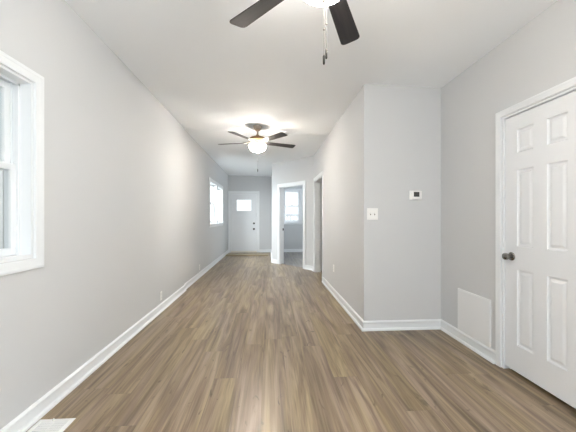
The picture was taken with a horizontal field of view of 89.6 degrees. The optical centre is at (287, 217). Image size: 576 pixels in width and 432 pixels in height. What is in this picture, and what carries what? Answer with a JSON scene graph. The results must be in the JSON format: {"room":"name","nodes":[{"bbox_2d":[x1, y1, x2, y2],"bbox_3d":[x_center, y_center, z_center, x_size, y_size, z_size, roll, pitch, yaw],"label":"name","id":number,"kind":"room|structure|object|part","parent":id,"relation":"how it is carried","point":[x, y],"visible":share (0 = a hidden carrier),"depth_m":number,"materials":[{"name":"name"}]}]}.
{"room":"empty living room","nodes":[
{"label":"empty living room","id":0,"kind":"room"},
{"bbox_2d":[0,0,227,429],"bbox_3d":[-1.741,-0.180,3.769,0.152,2.800,12.950,0,0,-4],"label":"wall","id":1,"kind":"structure","parent":0,"point":[114,153],"depth_m":2.33,"materials":[{"name":"grey paint"}]},
{"bbox_2d":[0,50,43,275],"bbox_3d":[-1.576,-0.286,1.334,0.179,1.180,0.939,0,0,-4],"label":"window","id":2,"kind":"structure","parent":1,"relation":"in","point":[21,100],"depth_m":1.72,"materials":[{"name":"white wood"}]},
{"bbox_3d":[-1.628,-0.536,1.331,0.027,0.517,0.777,0,0,-4],"label":"sash","id":3,"kind":"part","parent":2,"relation":"part of","materials":[{"name":"white wood"}]},
{"bbox_3d":[-1.594,-0.051,1.333,0.026,0.534,0.777,0,0,-4],"label":"sash","id":4,"kind":"part","parent":2,"relation":"part of","materials":[{"name":"white wood"}]},
{"bbox_3d":[-1.585,-0.286,1.334,0.161,1.050,0.809,0,0,-4],"label":"frame","id":5,"kind":"part","parent":2,"relation":"part of","materials":[{"name":"white wood"}]},
{"bbox_2d":[0,250,228,431],"bbox_3d":[-1.661,1.169,3.775,0.052,0.103,12.950,0,0,-4],"label":"baseboard","id":6,"kind":"structure","parent":1,"relation":"attached to","point":[36,411],"depth_m":2.21,"materials":[{"name":"white wood"}]},
{"bbox_2d":[209,178,222,226],"bbox_3d":[-2.024,-0.374,8.015,0.202,1.208,2.060,0,0,-4],"label":"window","id":7,"kind":"structure","parent":1,"relation":"in","point":[215,192],"depth_m":7.95,"materials":[{"name":"white"}]},
{"bbox_3d":[-2.021,-0.145,7.519,0.026,0.534,0.858,0,0,-4],"label":"sash","id":8,"kind":"part","parent":7,"relation":"part of","materials":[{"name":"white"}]},
{"bbox_3d":[-2.012,-0.380,7.519,0.161,1.050,0.890,0,0,-4],"label":"frame","id":9,"kind":"part","parent":7,"relation":"part of","materials":[{"name":"white wood"}]},
{"bbox_3d":[-2.077,-0.380,8.507,0.161,1.050,0.890,0,0,-4],"label":"frame","id":10,"kind":"part","parent":7,"relation":"part of","materials":[{"name":"white wood"}]},
{"bbox_2d":[228,175,302,251],"bbox_3d":[-0.080,-0.180,10.432,4.295,2.800,0.130,0,0,-4],"label":"wall","id":11,"kind":"structure","parent":0,"point":[293,233],"depth_m":10.32,"materials":[{"name":"grey paint"}]},
{"bbox_2d":[228,191,258,252],"bbox_3d":[-1.563,0.135,10.314,1.092,2.171,0.175,0,0,-4],"label":"door","id":12,"kind":"structure","parent":11,"relation":"in","point":[243,226],"depth_m":10.29,"materials":[{"name":"white paint"}]},
{"bbox_3d":[-1.563,1.194,10.315,0.900,0.052,0.150,0,0,-4],"label":"sill","id":13,"kind":"part","parent":12,"relation":"part of","materials":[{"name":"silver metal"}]},
{"bbox_2d":[284,188,301,223],"bbox_3d":[0.148,-0.411,10.441,0.720,1.283,0.202,0,0,-4],"label":"window","id":14,"kind":"structure","parent":11,"relation":"in","point":[299,191],"depth_m":10.39,"materials":[{"name":"white wood"}]},
{"bbox_3d":[0.144,-0.687,10.504,0.508,0.554,0.027,0,0,-4],"label":"sash","id":15,"kind":"part","parent":14,"relation":"part of","materials":[{"name":"white"}]},
{"bbox_3d":[0.146,-0.164,10.470,0.508,0.572,0.026,0,0,-4],"label":"sash","id":16,"kind":"part","parent":14,"relation":"part of","materials":[{"name":"white"}]},
{"bbox_2d":[284,249,302,251],"bbox_3d":[0.731,1.169,10.405,2.380,0.103,0.030,0,0,-4],"label":"baseboard","id":17,"kind":"structure","parent":11,"relation":"attached to","point":[285,250],"depth_m":10.37,"materials":[{"name":"white wood"}]},
{"bbox_2d":[272,156,312,265],"bbox_3d":[0.130,-0.180,7.379,0.130,2.800,1.548,0,0,-41],"label":"wall","id":18,"kind":"structure","parent":0,"point":[301,169],"depth_m":7.19,"materials":[{"name":"grey paint"}]},
{"bbox_2d":[260,249,312,270],"bbox_3d":[-0.298,1.169,8.438,0.635,0.103,3.995,0,0,-18],"label":"baseboard","id":19,"kind":"structure","parent":18,"relation":"attached to","point":[308,267],"depth_m":7.86,"materials":[{"name":"white wood"}]},
{"bbox_2d":[277,180,305,268],"bbox_3d":[0.117,0.161,7.382,0.149,2.119,1.051,0,0,-41],"label":"door","id":20,"kind":"structure","parent":18,"relation":"in","point":[300,183],"depth_m":7.68,"materials":[{"name":"white wood"}]},
{"bbox_2d":[26,252,575,431],"bbox_3d":[0.343,1.258,3.906,4.305,0.084,13.230,0,0,-4],"label":"floor","id":21,"kind":"structure","parent":0,"point":[253,344],"depth_m":2.23,"materials":[{"name":"brown wood"}]},
{"bbox_2d":[27,418,75,431],"bbox_3d":[-1.382,1.212,1.598,0.204,0.017,0.320,0,0,-4],"label":"floor vent","id":22,"kind":"object","parent":21,"relation":"in","point":[44,425],"visible":1,"depth_m":1.70,"materials":[{"name":"white metal"}]},
{"bbox_2d":[226,253,267,255],"bbox_3d":[-1.333,1.206,9.531,1.365,0.028,0.405,0,0,-4],"label":"wooden step","id":23,"kind":"structure","parent":21,"relation":"on","point":[258,254],"depth_m":9.49,"materials":[{"name":"beige wood"}]},
{"bbox_2d":[65,0,556,176],"bbox_3d":[0.343,-1.573,3.906,4.305,0.315,13.230,0,0,-4],"label":"ceiling","id":24,"kind":"structure","parent":0,"point":[215,76],"depth_m":2.61,"materials":[{"name":"white paint"}]},
{"bbox_2d":[218,125,295,171],"bbox_3d":[-0.504,-1.119,4.739,1.287,0.742,1.247,0,0,-4],"label":"ceiling fan","id":25,"kind":"object","parent":24,"relation":"hanging from","point":[257,146],"visible":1,"depth_m":4.62,"materials":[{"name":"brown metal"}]},
{"bbox_3d":[-0.696,-1.224,4.336,0.128,0.030,0.500,0,0,29],"label":"blade","id":26,"kind":"part","parent":25,"relation":"part of","materials":[{"name":"brown wood"}]},
{"bbox_3d":[-0.493,-1.121,4.698,0.282,0.103,0.282,0,0,-4],"label":"lamp shade","id":27,"kind":"part","parent":25,"relation":"part of","materials":[{"name":"white glass"}]},
{"bbox_3d":[-0.211,-1.224,4.393,0.128,0.030,0.500,0,0,-43],"label":"blade","id":28,"kind":"part","parent":25,"relation":"part of","materials":[{"name":"brown wood"}]},
{"bbox_3d":[-0.116,-1.224,4.872,0.500,0.030,0.128,0,0,-25],"label":"blade","id":29,"kind":"part","parent":25,"relation":"part of","materials":[{"name":"brown wood"}]},
{"bbox_2d":[230,0,359,64],"bbox_3d":[0.199,-1.107,1.366,1.274,0.747,1.274,0,0,-4],"label":"ceiling fan","id":30,"kind":"object","parent":24,"relation":"hanging from","point":[342,17],"visible":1,"depth_m":1.73,"materials":[{"name":"brown wood"}]},
{"bbox_3d":[-0.141,-1.214,1.663,0.500,0.030,0.128,0,0,41],"label":"blade","id":31,"kind":"part","parent":30,"relation":"part of","materials":[{"name":"brown wood"}]},
{"bbox_3d":[0.172,-1.111,1.389,0.282,0.103,0.282,0,0,-4],"label":"lamp shade","id":32,"kind":"part","parent":30,"relation":"part of","materials":[{"name":"white glass"}]},
{"bbox_3d":[0.184,-0.925,1.394,0.009,0.228,0.009,0,0,-4],"label":"pull chain","id":33,"kind":"part","parent":30,"relation":"part of","materials":[{"name":"grey metal"}]},
{"bbox_3d":[0.335,-1.214,1.770,0.128,0.030,0.500,0,0,23],"label":"blade","id":34,"kind":"part","parent":30,"relation":"part of","materials":[{"name":"brown wood"}]},
{"bbox_2d":[321,182,321,270],"bbox_3d":[1.437,-0.180,6.819,1.440,2.800,0.100,0,0,-4],"label":"wall partition","id":35,"kind":"structure","parent":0,"point":[321,182],"depth_m":6.73,"materials":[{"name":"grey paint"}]},
{"bbox_2d":[313,90,359,315],"bbox_3d":[0.768,-0.180,5.021,0.130,2.800,3.480,0,0,-4],"label":"wall","id":36,"kind":"structure","parent":0,"point":[338,156],"depth_m":4.02,"materials":[{"name":"grey paint"}]},
{"bbox_2d":[313,171,322,280],"bbox_3d":[0.691,0.161,6.083,0.149,2.119,1.098,0,0,-4],"label":"door","id":37,"kind":"structure","parent":36,"relation":"in","point":[317,181],"depth_m":6.54,"materials":[{"name":"white wood"}]},
{"bbox_2d":[360,84,440,320],"bbox_3d":[1.321,-0.180,3.248,1.000,2.800,0.130,0,0,-4],"label":"wall","id":38,"kind":"structure","parent":0,"point":[400,126],"depth_m":3.18,"materials":[{"name":"grey paint"}]},
{"bbox_2d":[367,208,377,219],"bbox_3d":[0.919,-0.043,3.146,0.121,0.128,0.022,0,0,-4],"label":"light switch","id":39,"kind":"object","parent":38,"relation":"attached to","point":[372,213],"visible":1,"depth_m":3.15,"materials":[{"name":"white plastic"}]},
{"bbox_2d":[409,191,421,199],"bbox_3d":[1.399,-0.249,3.174,0.136,0.102,0.029,0,0,-4],"label":"thermostat","id":40,"kind":"object","parent":38,"relation":"attached to","point":[413,195],"visible":1,"depth_m":3.16,"materials":[{"name":"white plastic"}]},
{"bbox_2d":[441,0,575,349],"bbox_3d":[1.945,-0.180,0.373,0.130,2.800,5.690,0,0,-4],"label":"wall","id":41,"kind":"structure","parent":0,"point":[540,56],"depth_m":2.61,"materials":[{"name":"grey paint"}]},
{"bbox_2d":[322,277,494,363],"bbox_3d":[1.353,1.169,1.529,0.900,0.103,8.074,0,0,-4],"label":"baseboard","id":42,"kind":"structure","parent":41,"relation":"attached to","point":[468,341],"depth_m":3.15,"materials":[{"name":"white wood"}]},
{"bbox_2d":[458,288,490,347],"bbox_3d":[1.721,0.909,2.698,0.012,0.412,0.432,0,0,-4],"label":"access panel","id":43,"kind":"object","parent":41,"relation":"attached to","point":[474,311],"visible":1,"depth_m":2.66,"materials":[{"name":"white paint"}]},
{"bbox_2d":[495,77,575,408],"bbox_3d":[1.806,0.174,2.053,0.191,2.091,0.742,0,0,-4],"label":"door","id":44,"kind":"structure","parent":41,"relation":"in","point":[535,145],"depth_m":2.06,"materials":[{"name":"white paint"}]},
{"bbox_3d":[1.724,0.302,2.283,0.057,0.054,0.054,0,0,-4],"label":"knob","id":45,"kind":"part","parent":44,"relation":"part of","materials":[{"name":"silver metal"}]},
{"label":"outside","id":46,"kind":"structure","parent":0,"visible":0},
{"bbox_3d":[-0.490,1.895,7.484,60.000,0.150,75.000,0,0,-4],"label":"ground","id":47,"kind":"structure","parent":46,"visible":0},
{"bbox_2d":[0,170,3,248],"bbox_3d":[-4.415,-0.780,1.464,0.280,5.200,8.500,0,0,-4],"label":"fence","id":48,"kind":"object","parent":47,"relation":"on","point":[1,171],"visible":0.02,"depth_m":4.54,"materials":[{"name":"grey"}]},
{"bbox_2d":[286,214,297,219],"bbox_3d":[0.044,0.820,12.029,3.230,2.000,0.090,0,0,-4],"label":"porch railing","id":49,"kind":"object","parent":47,"relation":"on","point":[287,215],"visible":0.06,"depth_m":12.01,"materials":[{"name":"grey paint"}]}
]}

